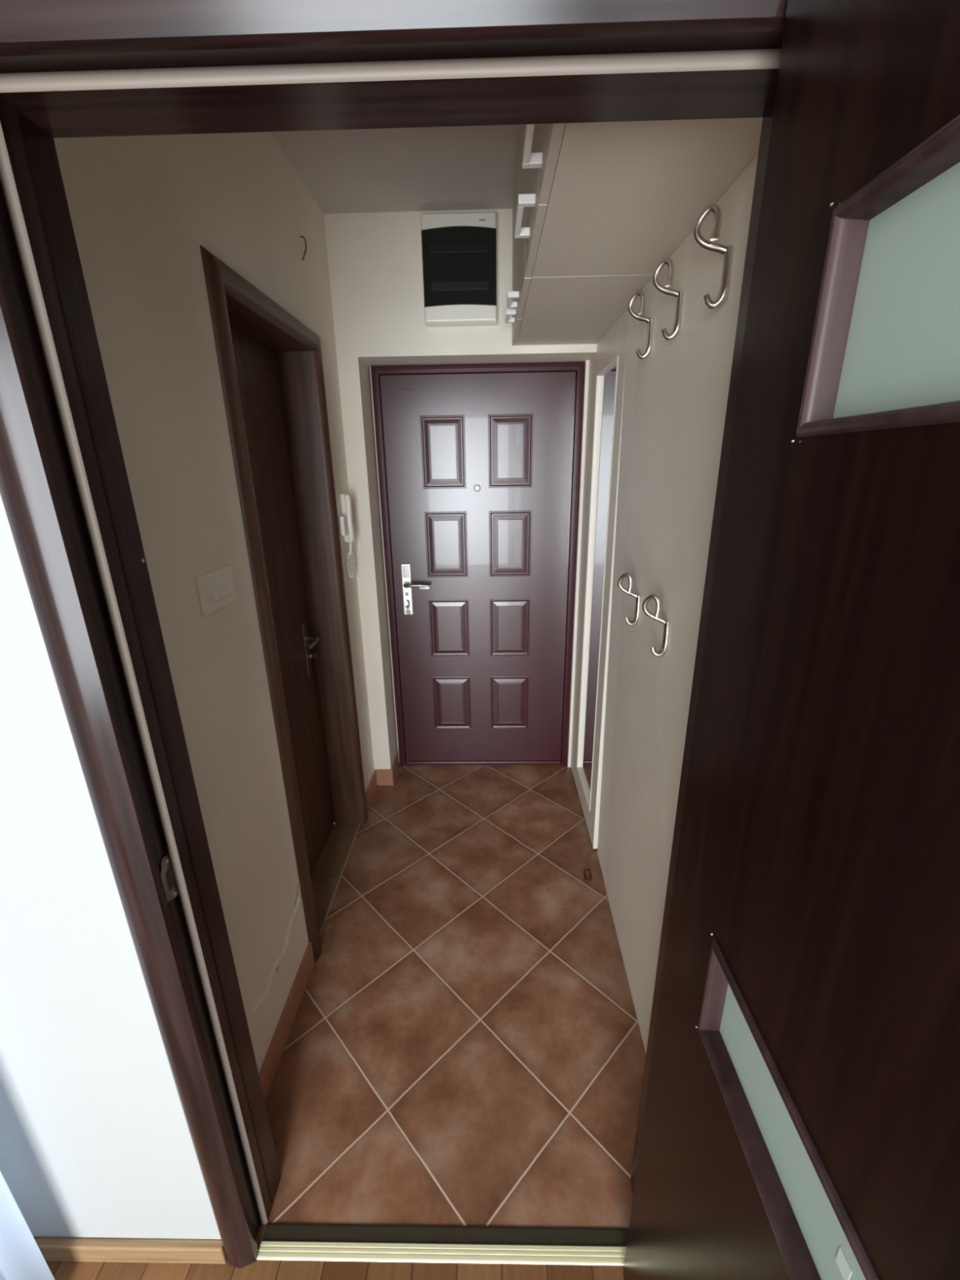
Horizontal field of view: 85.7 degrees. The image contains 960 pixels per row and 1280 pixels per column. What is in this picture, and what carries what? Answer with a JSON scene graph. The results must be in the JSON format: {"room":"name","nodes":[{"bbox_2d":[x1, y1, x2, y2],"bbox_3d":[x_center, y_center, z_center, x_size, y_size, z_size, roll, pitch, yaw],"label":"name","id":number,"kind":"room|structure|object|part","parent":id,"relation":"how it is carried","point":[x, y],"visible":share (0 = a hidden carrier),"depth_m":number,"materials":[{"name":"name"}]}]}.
{"room":"living room","nodes":[
{"label":"living room","id":0,"kind":"room"},
{"bbox_2d":[0,494,221,1239],"bbox_3d":[0.166,0.117,0.716,3.200,2.541,0.020,-1,18,1],"label":"wall","id":1,"kind":"structure","parent":0,"point":[95,1140],"depth_m":0.90,"materials":[{"name":"white paint"}]},
{"bbox_2d":[0,1171,54,1279],"bbox_3d":[-1.129,0.211,0.682,0.510,2.417,0.033,-1,18,1],"label":"curtain","id":2,"kind":"object","parent":1,"relation":"hanging from","point":[21,1258],"visible":1,"depth_m":1.00,"materials":[{"name":"white fabric"}]},
{"bbox_2d":[33,1236,226,1263],"bbox_3d":[-0.980,1.312,1.116,0.872,0.055,0.016,-1,18,1],"label":"baseboard","id":3,"kind":"structure","parent":1,"relation":"attached to","point":[52,1249],"depth_m":1.10,"materials":[{"name":"brown wood"}]},
{"bbox_2d":[53,131,374,1072],"bbox_3d":[-0.662,-0.221,1.770,0.157,2.541,1.965,-1,18,1],"label":"wall","id":4,"kind":"structure","parent":0,"point":[142,208],"depth_m":1.16,"materials":[{"name":"paint"}]},
{"bbox_2d":[195,564,236,615],"bbox_3d":[-0.593,-0.116,1.179,0.018,0.085,0.147,-1,18,1],"label":"light switch","id":5,"kind":"object","parent":4,"relation":"attached to","point":[216,589],"visible":1,"depth_m":1.16,"materials":[{"name":"white plastic"}]},
{"bbox_2d":[200,244,367,962],"bbox_3d":[-0.664,0.002,1.835,0.196,2.078,0.799,-1,18,1],"label":"door","id":6,"kind":"structure","parent":4,"relation":"in","point":[270,362],"depth_m":1.90,"materials":[{"name":"brown wood"}]},
{"bbox_3d":[-0.709,0.037,2.121,0.006,0.230,0.040,0,18,1],"label":"plate","id":7,"kind":"part","parent":6,"relation":"part of","materials":[{"name":"metal"}]},
{"bbox_3d":[-0.679,0.012,2.051,0.061,0.019,0.132,0,18,1],"label":"lever","id":8,"kind":"part","parent":6,"relation":"part of","materials":[{"name":"silver metal"}]},
{"bbox_2d":[300,235,306,260],"bbox_3d":[-0.592,-1.315,1.737,0.026,0.073,0.014,6,20,20],"label":"stub","id":9,"kind":"object","parent":4,"relation":"attached to","point":[303,237],"visible":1,"depth_m":1.73,"materials":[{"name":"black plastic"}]},
{"bbox_2d":[258,754,398,1102],"bbox_3d":[-0.526,0.967,2.069,0.097,0.095,1.785,-1,18,1],"label":"baseboard","id":10,"kind":"structure","parent":4,"relation":"attached to","point":[267,1073],"depth_m":1.59,"materials":[{"name":"ceramic"}]},
{"bbox_2d":[311,823,359,932],"bbox_3d":[-0.653,0.996,2.166,0.138,0.021,0.667,-1,18,1],"label":"threshold","id":11,"kind":"object","parent":4,"relation":"attached to","point":[325,877],"depth_m":2.22,"materials":[{"name":"wood"}]},
{"bbox_2d":[319,823,359,936],"bbox_3d":[-0.581,0.995,2.165,0.006,0.021,0.667,-1,18,1],"label":"trim","id":12,"kind":"structure","parent":4,"relation":"attached to","point":[324,921],"depth_m":2.12,"materials":[{"name":"brown wood"}]},
{"bbox_2d":[337,493,355,577],"bbox_3d":[-0.559,-0.435,2.197,0.048,0.357,0.125,-1,18,1],"label":"handset","id":13,"kind":"object","parent":4,"relation":"attached to","point":[345,519],"visible":1,"depth_m":2.17,"materials":[{"name":"white plastic"}]},
{"bbox_3d":[-0.566,-0.326,2.257,0.010,0.113,0.069,0,18,1],"label":"curly cord","id":14,"kind":"part","parent":13,"relation":"part of","materials":[{"name":"white plastic"}]},
{"bbox_3d":[-0.557,-0.399,2.223,0.016,0.061,0.012,10,21,30],"label":"cord","id":15,"kind":"part","parent":13,"relation":"part of","materials":[{"name":"white plastic"}]},
{"bbox_3d":[-0.559,-0.330,2.269,0.010,0.113,0.054,0,18,1],"label":"curly cord","id":16,"kind":"part","parent":13,"relation":"part of","materials":[{"name":"white plastic"}]},
{"bbox_2d":[45,762,645,1279],"bbox_3d":[0.174,1.534,0.514,3.200,0.020,5.210,-1,18,1],"label":"floor","id":17,"kind":"structure","parent":0,"point":[464,1046],"depth_m":1.53,"materials":[{"name":"tile"}]},
{"bbox_2d":[257,1222,628,1265],"bbox_3d":[-0.063,1.319,1.132,0.834,0.006,0.057,-1,18,1],"label":"threshold strip","id":18,"kind":"object","parent":17,"relation":"on","point":[281,1241],"visible":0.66,"depth_m":1.13,"materials":[{"name":"gold metal"}]},
{"bbox_2d":[583,868,591,881],"bbox_3d":[0.445,0.971,2.138,0.032,0.013,0.059,-1,18,1],"label":"metal ring","id":19,"kind":"object","parent":17,"relation":"on","point":[586,869],"visible":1,"depth_m":2.14,"materials":[{"name":"brown metal"}]},
{"bbox_2d":[597,295,640,878],"bbox_3d":[0.495,-0.026,1.861,0.044,2.080,0.160,-1,18,1],"label":"board","id":20,"kind":"object","parent":17,"relation":"on","point":[633,328],"visible":0.5,"depth_m":1.79,"materials":[{"name":"beige"}]},
{"bbox_2d":[270,124,519,213],"bbox_3d":[0.136,-0.934,-0.304,3.400,0.100,5.420,-1,18,1],"label":"ceiling","id":21,"kind":"structure","parent":0,"point":[465,167],"depth_m":1.68,"materials":[{"name":"grey paint"}]},
{"bbox_2d":[324,208,596,769],"bbox_3d":[-0.025,-0.485,2.531,1.105,2.541,0.333,-1,18,1],"label":"wall","id":22,"kind":"structure","parent":0,"point":[375,268],"depth_m":2.12,"materials":[{"name":"paint"}]},
{"bbox_2d":[420,211,497,327],"bbox_3d":[-0.078,-1.431,2.007,0.288,0.366,0.064,-1,18,1],"label":"box","id":23,"kind":"object","parent":22,"relation":"attached to","point":[460,249],"visible":1,"depth_m":1.98,"materials":[{"name":"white plastic"}]},
{"bbox_2d":[370,361,585,767],"bbox_3d":[0.003,-0.253,2.618,0.952,2.046,0.094,-1,18,1],"label":"door","id":24,"kind":"structure","parent":22,"relation":"in","point":[479,464],"depth_m":2.58,"materials":[{"name":"red metal"}]},
{"bbox_3d":[-0.371,-0.257,2.639,0.048,0.265,0.008,0,18,1],"label":"lock plate","id":25,"kind":"part","parent":24,"relation":"part of","materials":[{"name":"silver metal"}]},
{"bbox_3d":[-0.316,-0.273,2.592,0.137,0.022,0.043,0,18,1],"label":"lever","id":26,"kind":"part","parent":24,"relation":"part of","materials":[{"name":"metal"}]},
{"bbox_3d":[0.019,0.699,2.962,0.884,0.022,0.033,0,18,1],"label":"sill","id":27,"kind":"part","parent":24,"relation":"part of","materials":[{"name":"brown wood"}]},
{"bbox_3d":[0.167,0.098,0.773,3.200,2.541,0.100,-1,18,1],"label":"wall","id":28,"kind":"structure","parent":0,"visible":0},
{"bbox_2d":[0,0,787,1268],"bbox_3d":[-0.077,0.335,0.845,0.962,2.054,0.160,-1,18,1],"label":"door frame","id":29,"kind":"structure","parent":28,"relation":"in","point":[69,68],"depth_m":0.59,"materials":[{"name":"wood"}]},
{"bbox_3d":[-0.508,0.391,0.842,0.003,0.086,0.036,-1,18,1],"label":"strike plate","id":30,"kind":"part","parent":29,"relation":"part of","materials":[{"name":"metal"}]},
{"bbox_2d":[622,0,959,1279],"bbox_3d":[0.302,0.507,0.376,0.059,1.996,0.833,-1,18,1],"label":"door leaf","id":31,"kind":"structure","parent":29,"relation":"attached to","point":[801,1121],"depth_m":0.40,"materials":[{"name":"brown wood"}]},
{"bbox_3d":[0.298,0.498,0.429,0.005,0.146,0.446,0,18,1],"label":"glass pane","id":32,"kind":"part","parent":31,"relation":"part of","materials":[{"name":"grey"}]},
{"bbox_3d":[0.288,-0.179,0.203,0.005,0.158,0.446,0,18,1],"label":"glass pane","id":33,"kind":"part","parent":31,"relation":"part of","materials":[{"name":"grey"}]},
{"bbox_3d":[0.574,-0.232,1.744,0.120,2.541,1.965,-1,18,1],"label":"wall","id":34,"kind":"structure","parent":0,"visible":0},
{"bbox_2d":[505,124,653,346],"bbox_3d":[0.294,-1.293,1.659,0.416,0.458,0.796,-1,18,1],"label":"upper cabinet","id":35,"kind":"object","parent":34,"relation":"attached to","point":[568,309],"visible":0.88,"depth_m":1.61,"materials":[{"name":"beige wood"}]},
{"bbox_3d":[0.108,-1.152,1.842,0.034,0.016,0.117,0,18,1],"label":"handle","id":36,"kind":"part","parent":35,"relation":"part of","materials":[{"name":"white plastic"}]},
{"bbox_3d":[0.105,-1.092,1.663,0.034,0.016,0.120,0,18,1],"label":"handle","id":37,"kind":"part","parent":35,"relation":"part of","materials":[{"name":"white plastic"}]},
{"bbox_3d":[0.132,-1.353,1.852,0.018,0.454,0.393,0,18,1],"label":"cupboard door","id":38,"kind":"part","parent":35,"relation":"part of","materials":[{"name":"laminate"}]},
{"bbox_3d":[0.126,-1.226,1.475,0.018,0.454,0.394,0,18,1],"label":"cupboard door","id":39,"kind":"part","parent":35,"relation":"part of","materials":[{"name":"laminate"}]},
{"bbox_2d":[570,309,628,848],"bbox_3d":[0.505,-0.168,2.267,0.038,2.068,0.666,-1,18,1],"label":"frame","id":40,"kind":"object","parent":34,"relation":"attached to","point":[607,365],"visible":0.81,"depth_m":2.19,"materials":[{"name":"beige laminate"}]},
{"bbox_2d":[576,355,618,811],"bbox_3d":[0.493,-0.153,2.225,0.016,1.840,0.365,-1,18,1],"label":"mirror","id":41,"kind":"object","parent":40,"relation":"attached to","point":[606,376],"depth_m":2.21,"materials":[{"name":"white glass"}]},
{"bbox_2d":[514,117,762,277],"bbox_3d":[0.280,-1.040,0.900,0.416,0.458,0.794,-1,18,1],"label":"upper cabinet","id":42,"kind":"object","parent":34,"relation":"attached to","point":[605,197],"visible":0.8,"depth_m":0.93,"materials":[{"name":"beige wood"}]},
{"bbox_3d":[0.095,-0.909,1.114,0.034,0.016,0.168,0,18,1],"label":"handle","id":43,"kind":"part","parent":42,"relation":"part of","materials":[{"name":"white plastic"}]},
{"bbox_3d":[0.090,-0.820,0.848,0.034,0.016,0.140,0,18,1],"label":"handle","id":44,"kind":"part","parent":42,"relation":"part of","materials":[{"name":"white plastic"}]},
{"bbox_3d":[0.119,-1.099,1.093,0.018,0.454,0.392,0,18,1],"label":"cupboard door","id":45,"kind":"part","parent":42,"relation":"part of","materials":[{"name":"laminate"}]},
{"bbox_3d":[0.112,-0.974,0.716,0.018,0.454,0.392,0,18,1],"label":"cupboard door","id":46,"kind":"part","parent":42,"relation":"part of","materials":[{"name":"laminate"}]},
{"bbox_2d":[604,153,758,1053],"bbox_3d":[0.484,0.144,1.352,0.050,2.080,0.910,-1,18,1],"label":"board","id":47,"kind":"object","parent":34,"relation":"attached to","point":[682,389],"visible":0.44,"depth_m":1.29,"materials":[{"name":"beige laminate"}]},
{"bbox_2d":[617,572,640,626],"bbox_3d":[0.435,-0.118,1.514,0.071,0.159,0.032,4,19,15],"label":"coat hook","id":48,"kind":"object","parent":47,"relation":"attached to","point":[629,591],"visible":0.99,"depth_m":1.51,"materials":[{"name":"silver metal"}]},
{"bbox_2d":[627,290,654,359],"bbox_3d":[0.421,-0.826,1.360,0.071,0.159,0.032,4,19,15],"label":"coat hook","id":49,"kind":"object","parent":47,"relation":"attached to","point":[642,318],"visible":1,"depth_m":1.35,"materials":[{"name":"silver metal"}]},
{"bbox_2d":[641,593,670,657],"bbox_3d":[0.428,-0.034,1.263,0.071,0.159,0.032,4,19,15],"label":"coat hook","id":50,"kind":"object","parent":47,"relation":"attached to","point":[656,616],"visible":1,"depth_m":1.26,"materials":[{"name":"silver metal"}]},
{"bbox_2d":[652,257,684,340],"bbox_3d":[0.417,-0.757,1.154,0.071,0.159,0.032,4,19,15],"label":"coat hook","id":51,"kind":"object","parent":47,"relation":"attached to","point":[678,295],"visible":1,"depth_m":1.15,"materials":[{"name":"silver metal"}]},
{"bbox_2d":[693,204,733,309],"bbox_3d":[0.413,-0.679,0.921,0.071,0.159,0.032,4,19,15],"label":"coat hook","id":52,"kind":"object","parent":47,"relation":"attached to","point":[727,251],"visible":1,"depth_m":0.92,"materials":[{"name":"silver metal"}]}
]}

